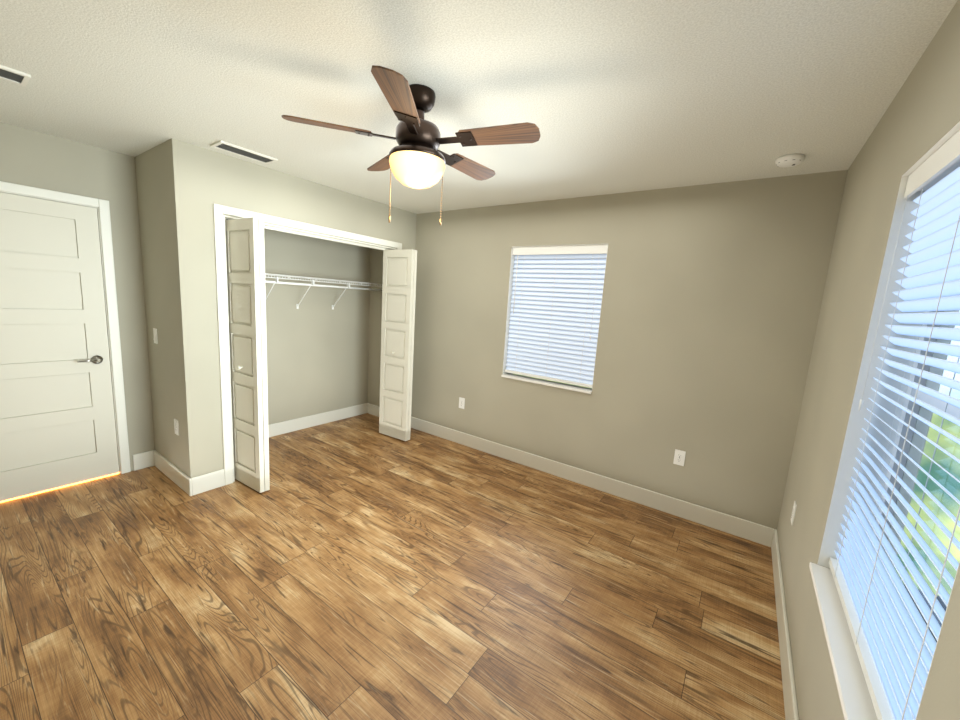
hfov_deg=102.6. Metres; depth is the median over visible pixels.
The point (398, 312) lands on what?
bifold closet door
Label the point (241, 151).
ceiling vent
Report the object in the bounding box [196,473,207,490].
baseboard
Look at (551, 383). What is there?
window sill
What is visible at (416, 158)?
ceiling fan
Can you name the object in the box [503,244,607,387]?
window blind
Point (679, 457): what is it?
electrical outlet
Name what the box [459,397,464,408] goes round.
electrical outlet
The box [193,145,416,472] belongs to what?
wall
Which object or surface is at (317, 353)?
wall
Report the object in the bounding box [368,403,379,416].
baseboard
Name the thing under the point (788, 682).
baseboard
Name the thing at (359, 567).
floor
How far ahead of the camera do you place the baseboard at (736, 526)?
3.22 m
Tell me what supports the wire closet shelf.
attached to the wall at (317, 353)
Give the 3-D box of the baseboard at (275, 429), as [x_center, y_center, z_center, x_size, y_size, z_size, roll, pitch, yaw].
[-2.063,0.719,4.175,0.018,0.135,2.087,10,11,34]
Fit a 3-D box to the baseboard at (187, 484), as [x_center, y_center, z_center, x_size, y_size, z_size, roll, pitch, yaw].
[-2.420,0.875,3.019,0.776,0.135,0.016,10,11,34]
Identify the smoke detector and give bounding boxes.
[775,154,804,166]
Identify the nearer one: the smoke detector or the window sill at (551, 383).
the smoke detector
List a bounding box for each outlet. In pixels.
[174,418,178,435]
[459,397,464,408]
[673,449,685,465]
[791,501,796,525]
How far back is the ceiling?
1.60 m
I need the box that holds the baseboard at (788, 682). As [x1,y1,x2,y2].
[768,528,798,719]
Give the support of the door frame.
attached to the wall at (317, 353)
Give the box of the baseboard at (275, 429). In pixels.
[268,403,367,436]
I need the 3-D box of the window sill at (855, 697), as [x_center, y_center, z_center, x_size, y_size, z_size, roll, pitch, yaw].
[1.077,0.849,1.080,0.146,0.020,0.944,10,11,34]
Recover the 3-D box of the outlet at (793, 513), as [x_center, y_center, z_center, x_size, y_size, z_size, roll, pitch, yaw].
[1.724,0.842,2.117,0.008,0.116,0.072,10,11,34]
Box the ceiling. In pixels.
[0,0,957,213]
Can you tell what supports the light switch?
attached to the wall at (166, 201)
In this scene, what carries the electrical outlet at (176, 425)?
attached to the wall at (166, 201)
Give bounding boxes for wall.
[0,122,370,470]
[135,138,207,477]
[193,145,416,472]
[368,170,847,529]
[777,0,959,719]
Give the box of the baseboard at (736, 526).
[411,417,771,545]
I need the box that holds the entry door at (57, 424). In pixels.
[0,192,118,500]
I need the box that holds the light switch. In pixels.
[153,328,157,343]
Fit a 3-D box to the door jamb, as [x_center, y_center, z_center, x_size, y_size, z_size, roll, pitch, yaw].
[-1.465,-0.114,3.595,0.110,2.031,1.647,10,11,34]
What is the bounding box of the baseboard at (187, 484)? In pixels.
[148,450,195,495]
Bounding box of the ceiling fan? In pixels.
[281,65,540,225]
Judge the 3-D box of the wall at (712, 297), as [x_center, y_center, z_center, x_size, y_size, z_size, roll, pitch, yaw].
[0.440,-0.217,3.709,4.585,2.440,0.200,10,11,34]
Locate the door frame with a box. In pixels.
[0,181,130,473]
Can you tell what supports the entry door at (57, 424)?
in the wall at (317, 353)
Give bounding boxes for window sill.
[501,373,591,393]
[809,562,877,719]
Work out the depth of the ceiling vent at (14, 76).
1.78 m
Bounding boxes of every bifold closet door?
[225,217,269,492]
[379,249,416,440]
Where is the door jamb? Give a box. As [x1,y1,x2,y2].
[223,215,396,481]
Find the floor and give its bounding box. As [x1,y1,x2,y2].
[0,413,784,719]
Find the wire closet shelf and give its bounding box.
[265,273,381,309]
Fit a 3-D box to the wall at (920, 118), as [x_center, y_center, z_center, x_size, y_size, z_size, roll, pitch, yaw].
[1.129,0.259,0.923,0.200,2.440,3.625,10,11,34]
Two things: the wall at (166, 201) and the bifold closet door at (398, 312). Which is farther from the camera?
the bifold closet door at (398, 312)
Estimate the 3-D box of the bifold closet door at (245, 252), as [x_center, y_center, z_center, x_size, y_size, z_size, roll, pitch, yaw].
[-1.737,-0.010,2.869,0.401,2.009,0.134,10,11,34]
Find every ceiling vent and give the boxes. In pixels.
[0,65,30,86]
[210,140,277,163]

